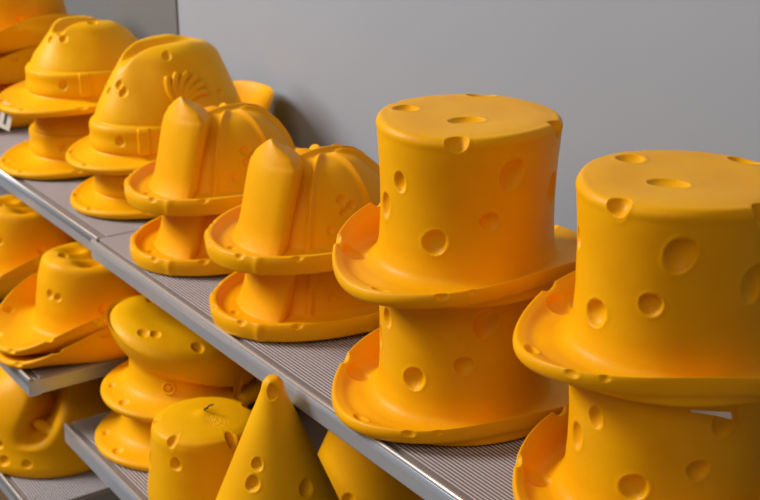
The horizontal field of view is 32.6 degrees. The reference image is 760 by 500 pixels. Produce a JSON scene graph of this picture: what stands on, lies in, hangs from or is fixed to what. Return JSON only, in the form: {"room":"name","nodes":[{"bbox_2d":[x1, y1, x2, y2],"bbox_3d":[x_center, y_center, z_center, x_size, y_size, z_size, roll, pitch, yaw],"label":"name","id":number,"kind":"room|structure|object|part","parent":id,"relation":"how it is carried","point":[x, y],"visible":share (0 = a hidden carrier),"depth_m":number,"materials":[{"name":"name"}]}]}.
{"room":"hat shop","nodes":[
{"label":"hat shop","id":0,"kind":"room"},
{"bbox_2d":[0,489,120,499],"bbox_3d":[-1.962,1.279,1.296,4.650,0.020,8.500,-14,24,-32],"label":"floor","id":1,"kind":"structure","parent":0,"point":[3,496],"depth_m":3.12,"materials":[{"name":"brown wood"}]},
{"bbox_2d":[64,0,759,231],"bbox_3d":[-0.267,-0.928,2.054,0.023,1.610,6.400,-14,24,-32],"label":"wall","id":2,"kind":"structure","parent":0,"point":[619,76],"depth_m":1.62,"materials":[{"name":"grey paint"}]},
{"bbox_3d":[-0.268,0.293,2.507,0.020,0.985,6.400,-14,24,-32],"label":"wall","id":3,"kind":"structure","parent":0,"visible":0},
{"bbox_2d":[0,470,119,499],"bbox_3d":[-0.799,0.107,2.748,0.518,0.030,1.716,-14,24,-32],"label":"display shelf","id":4,"kind":"object","parent":3,"relation":"attached to","point":[87,485],"visible":0.1,"depth_m":2.02,"materials":[{"name":"metal"}]},
{"bbox_3d":[-1.005,0.159,2.616,0.018,0.026,1.716,-14,24,-32],"label":"rail","id":5,"kind":"part","parent":4,"relation":"part of","materials":[{"name":"metal"}]},
{"bbox_2d":[0,366,111,477],"bbox_3d":[-0.533,0.231,2.132,0.277,0.171,0.277,-9,22,-22],"label":"hat","id":6,"kind":"object","parent":4,"relation":"on","point":[33,444],"visible":0.37,"depth_m":2.03,"materials":[{"name":"yellow plastic"}]},
{"bbox_3d":[-0.310,0.356,2.090,0.516,0.019,0.002,-14,24,-32],"label":"plate","id":7,"kind":"part","parent":4,"relation":"part of","materials":[{"name":"metal"}]},
{"bbox_2d":[0,186,128,396],"bbox_3d":[-0.792,-0.095,2.679,0.500,0.030,1.716,-14,24,-32],"label":"display shelf","id":8,"kind":"object","parent":3,"relation":"attached to","point":[35,381],"visible":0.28,"depth_m":1.92,"materials":[{"name":"metal"}]},
{"bbox_2d":[0,270,37,299],"bbox_3d":[-0.594,0.010,2.257,0.357,0.070,0.239,-16,25,-36],"label":"cowboy hat","id":9,"kind":"object","parent":8,"relation":"on","point":[6,288],"visible":0.08,"depth_m":2.12,"materials":[{"name":"yellow plastic"}]},
{"bbox_2d":[0,194,77,283],"bbox_3d":[-0.594,-0.033,2.241,0.357,0.126,0.239,-18,27,-39],"label":"cowboy hat","id":10,"kind":"object","parent":9,"relation":"on","point":[26,235],"visible":0.33,"depth_m":2.15,"materials":[{"name":"yellow plastic"}]},
{"bbox_3d":[-0.990,-0.045,2.551,0.018,0.026,1.716,-14,24,-32],"label":"rail","id":11,"kind":"part","parent":8,"relation":"part of","materials":[{"name":"metal"}]},
{"bbox_2d":[0,326,126,368],"bbox_3d":[-0.429,0.097,2.024,0.357,0.070,0.239,-16,25,-36],"label":"cowboy hat","id":12,"kind":"object","parent":8,"relation":"on","point":[101,345],"visible":0.12,"depth_m":1.90,"materials":[{"name":"yellow plastic"}]},
{"bbox_2d":[0,242,142,355],"bbox_3d":[-0.429,0.054,2.008,0.357,0.126,0.239,-14,24,-32],"label":"cowboy hat","id":13,"kind":"object","parent":12,"relation":"on","point":[65,302],"visible":0.42,"depth_m":1.93,"materials":[{"name":"yellow plastic"}]},
{"bbox_3d":[-0.426,0.054,2.005,0.227,0.124,0.194,-14,24,-32],"label":"crown","id":14,"kind":"part","parent":13,"relation":"part of","materials":[{"name":"yellow plastic"}]},
{"bbox_3d":[-0.303,0.154,2.020,0.498,0.019,0.002,-14,24,-32],"label":"plate","id":15,"kind":"part","parent":8,"relation":"part of","materials":[{"name":"metal"}]},
{"bbox_2d":[0,126,154,250],"bbox_3d":[-0.743,-0.288,2.643,0.380,0.029,1.716,-14,24,-32],"label":"display shelf","id":16,"kind":"object","parent":3,"relation":"attached to","point":[50,199],"visible":0.09,"depth_m":2.05,"materials":[{"name":"metal"}]},
{"bbox_2d":[0,83,35,128],"bbox_3d":[-0.700,-0.298,2.531,0.357,0.070,0.239,-14,24,-32],"label":"cowboy hat","id":17,"kind":"object","parent":16,"relation":"on","point":[16,122],"visible":0.04,"depth_m":2.44,"materials":[{"name":"yellow plastic"}]},
{"bbox_3d":[-0.698,-0.297,2.528,0.227,0.068,0.194,-14,24,-32],"label":"crown","id":18,"kind":"part","parent":17,"relation":"part of","materials":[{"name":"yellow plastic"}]},
{"bbox_2d":[0,46,37,83],"bbox_3d":[-0.700,-0.377,2.501,0.357,0.070,0.239,-17,26,-38],"label":"cowboy hat","id":19,"kind":"object","parent":17,"relation":"on","point":[12,66],"visible":0.07,"depth_m":2.39,"materials":[{"name":"yellow plastic"}]},
{"bbox_2d":[0,0,78,54],"bbox_3d":[-0.701,-0.455,2.472,0.239,0.126,0.357,18,27,40],"label":"cowboy hat","id":20,"kind":"object","parent":19,"relation":"on","point":[24,24],"visible":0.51,"depth_m":2.39,"materials":[{"name":"yellow plastic"}]},
{"bbox_3d":[-0.698,-0.455,2.469,0.194,0.124,0.227,18,27,40],"label":"crown","id":21,"kind":"part","parent":20,"relation":"part of","materials":[{"name":"yellow plastic"}]},
{"bbox_2d":[0,113,94,179],"bbox_3d":[-0.493,-0.228,2.248,0.350,0.137,0.264,-18,27,-39],"label":"hat","id":22,"kind":"object","parent":16,"relation":"on","point":[42,156],"visible":0.27,"depth_m":2.16,"materials":[{"name":"plastic"}]},
{"bbox_3d":[-0.493,-0.229,2.247,0.241,0.134,0.206,-18,27,-39],"label":"crown","id":23,"kind":"part","parent":22,"relation":"part of","materials":[{"name":"plastic"}]},
{"bbox_2d":[0,16,137,130],"bbox_3d":[-0.490,-0.312,2.213,0.264,0.168,0.350,18,27,39],"label":"hat","id":24,"kind":"object","parent":22,"relation":"on","point":[68,73],"visible":0.71,"depth_m":2.13,"materials":[{"name":"plastic"}]},
{"bbox_3d":[-0.490,-0.329,2.208,0.206,0.134,0.241,18,27,39],"label":"crown","id":25,"kind":"part","parent":24,"relation":"part of","materials":[{"name":"plastic"}]},
{"bbox_3d":[-0.891,-0.250,2.547,0.018,0.025,1.716,-14,24,-32],"label":"rail","id":26,"kind":"part","parent":16,"relation":"part of","materials":[{"name":"metal"}]},
{"bbox_2d":[70,174,161,219],"bbox_3d":[-0.325,-0.174,2.044,0.341,0.179,0.264,-14,24,-32],"label":"fedora","id":27,"kind":"object","parent":16,"relation":"on","point":[99,196],"visible":0.17,"depth_m":1.97,"materials":[{"name":"plastic"}]},
{"bbox_3d":[-0.327,-0.175,2.042,0.267,0.176,0.196,-14,24,-32],"label":"crown","id":28,"kind":"part","parent":27,"relation":"part of","materials":[{"name":"plastic"}]},
{"bbox_2d":[66,34,273,174],"bbox_3d":[-0.326,-0.239,2.017,0.341,0.179,0.264,-14,24,-32],"label":"fedora","id":29,"kind":"object","parent":27,"relation":"on","point":[152,72],"visible":0.66,"depth_m":1.94,"materials":[{"name":"plastic"}]},
{"bbox_3d":[-0.328,-0.240,2.015,0.267,0.176,0.196,-14,24,-32],"label":"crown","id":30,"kind":"part","parent":29,"relation":"part of","materials":[{"name":"plastic"}]},
{"bbox_2d":[64,295,327,499],"bbox_3d":[0.281,0.417,1.260,0.454,0.234,1.983,-14,24,-32],"label":"display shelf","id":31,"kind":"object","parent":3,"relation":"attached to","point":[126,483],"depth_m":1.80,"materials":[{"name":"metal"}]},
{"bbox_3d":[0.102,0.556,1.179,0.018,0.029,1.983,-14,24,-32],"label":"rail","id":32,"kind":"part","parent":31,"relation":"part of","materials":[{"name":"metal"}]},
{"bbox_3d":[-0.295,0.221,1.889,0.154,0.097,0.154,-14,24,-32],"label":"crown","id":33,"kind":"part","parent":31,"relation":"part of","materials":[{"name":"plastic"}]},
{"bbox_3d":[-0.295,0.222,1.889,0.245,0.099,0.235,-14,24,-32],"label":"sailor cap","id":34,"kind":"part","parent":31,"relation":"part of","materials":[{"name":"yellow plastic"}]},
{"bbox_3d":[-0.280,0.139,1.854,0.245,0.125,0.235,-14,24,-32],"label":"sailor cap","id":35,"kind":"part","parent":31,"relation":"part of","materials":[{"name":"yellow plastic"}]},
{"bbox_2d":[147,397,251,499],"bbox_3d":[-0.229,0.264,1.709,0.158,0.146,0.158,-14,24,-32],"label":"hat","id":36,"kind":"object","parent":31,"relation":"on","point":[194,442],"visible":0.76,"depth_m":1.65,"materials":[{"name":"plastic"}]},
{"bbox_2d":[216,375,338,499],"bbox_3d":[-0.117,0.274,1.469,0.241,0.292,0.241,4,21,10],"label":"hat","id":37,"kind":"object","parent":31,"relation":"on","point":[275,457],"visible":1,"depth_m":1.42,"materials":[{"name":"plastic"}]},
{"bbox_2d":[318,430,423,499],"bbox_3d":[0.000,0.214,1.718,0.207,0.234,0.207,0,20,0],"label":"hat","id":38,"kind":"object","parent":31,"relation":"on","point":[352,475],"visible":0.12,"depth_m":1.67,"materials":[{"name":"plastic"}]},
{"bbox_2d":[91,231,526,499],"bbox_3d":[0.308,0.243,1.215,0.389,0.029,1.983,-14,24,-32],"label":"display shelf","id":39,"kind":"object","parent":3,"relation":"attached to","point":[307,370],"visible":0.23,"depth_m":1.45,"materials":[{"name":"metal"}]},
{"bbox_2d":[129,214,234,275],"bbox_3d":[-0.203,-0.073,1.828,0.310,0.142,0.241,-18,27,-39],"label":"helmet","id":40,"kind":"object","parent":39,"relation":"on","point":[166,245],"visible":0.2,"depth_m":1.76,"materials":[{"name":"yellow plastic"}]},
{"bbox_3d":[-0.203,-0.063,1.831,0.202,0.119,0.171,-14,24,-32],"label":"crown","id":41,"kind":"part","parent":40,"relation":"part of","materials":[{"name":"yellow plastic"}]},
{"bbox_2d":[124,96,301,215],"bbox_3d":[-0.206,-0.153,1.796,0.241,0.142,0.310,19,28,41],"label":"helmet","id":42,"kind":"object","parent":40,"relation":"on","point":[200,167],"visible":0.71,"depth_m":1.73,"materials":[{"name":"yellow plastic"}]},
{"bbox_3d":[-0.206,-0.143,1.800,0.202,0.119,0.171,-15,25,-35],"label":"crown","id":43,"kind":"part","parent":42,"relation":"part of","materials":[{"name":"yellow plastic"}]},
{"bbox_2d":[209,271,379,341],"bbox_3d":[-0.067,0.000,1.629,0.310,0.142,0.241,-18,27,-39],"label":"helmet","id":44,"kind":"object","parent":39,"relation":"on","point":[304,307],"visible":0.3,"depth_m":1.56,"materials":[{"name":"yellow plastic"}]},
{"bbox_2d":[204,139,379,274],"bbox_3d":[-0.069,-0.080,1.598,0.310,0.142,0.241,-19,27,-41],"label":"helmet","id":45,"kind":"object","parent":44,"relation":"on","point":[294,207],"visible":0.7,"depth_m":1.53,"materials":[{"name":"yellow plastic"}]},
{"bbox_3d":[-0.069,-0.070,1.601,0.202,0.119,0.171,-15,25,-34],"label":"crown","id":46,"kind":"part","parent":45,"relation":"part of","materials":[{"name":"yellow plastic"}]},
{"bbox_3d":[-0.067,0.010,1.633,0.202,0.119,0.171,-14,24,-32],"label":"crown","id":47,"kind":"part","parent":44,"relation":"part of","materials":[{"name":"yellow plastic"}]},
{"bbox_2d":[331,299,568,445],"bbox_3d":[0.087,0.081,1.378,0.286,0.168,0.235,-8,22,-19],"label":"top hat","id":48,"kind":"object","parent":39,"relation":"on","point":[434,376],"visible":0.52,"depth_m":1.31,"materials":[{"name":"yellow plastic"}]},
{"bbox_2d":[332,94,576,308],"bbox_3d":[0.086,-0.060,1.325,0.286,0.168,0.235,-14,24,-32],"label":"top hat","id":49,"kind":"object","parent":48,"relation":"on","point":[463,217],"visible":0.94,"depth_m":1.25,"materials":[{"name":"yellow plastic"}]},
{"bbox_3d":[0.089,-0.060,1.321,0.193,0.166,0.189,-14,24,-32],"label":"crown","id":50,"kind":"part","parent":49,"relation":"part of","materials":[{"name":"yellow plastic"}]},
{"bbox_3d":[0.089,0.082,1.373,0.193,0.166,0.189,-8,22,-19],"label":"crown","id":51,"kind":"part","parent":48,"relation":"part of","materials":[{"name":"yellow plastic"}]},
{"bbox_2d":[512,385,759,499],"bbox_3d":[0.258,0.152,1.186,0.286,0.168,0.236,-11,23,-28],"label":"top hat","id":52,"kind":"object","parent":39,"relation":"on","point":[600,446],"visible":0.46,"depth_m":1.11,"materials":[{"name":"yellow plastic"}]},
{"bbox_2d":[513,150,759,418],"bbox_3d":[0.261,0.017,1.137,0.286,0.175,0.235,1,20,3],"label":"top hat","id":53,"kind":"object","parent":52,"relation":"on","point":[660,304],"visible":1,"depth_m":1.06,"materials":[{"name":"yellow plastic"}]},
{"bbox_3d":[0.261,0.014,1.130,0.193,0.166,0.189,1,20,3],"label":"crown","id":54,"kind":"part","parent":53,"relation":"part of","materials":[{"name":"yellow plastic"}]}
]}

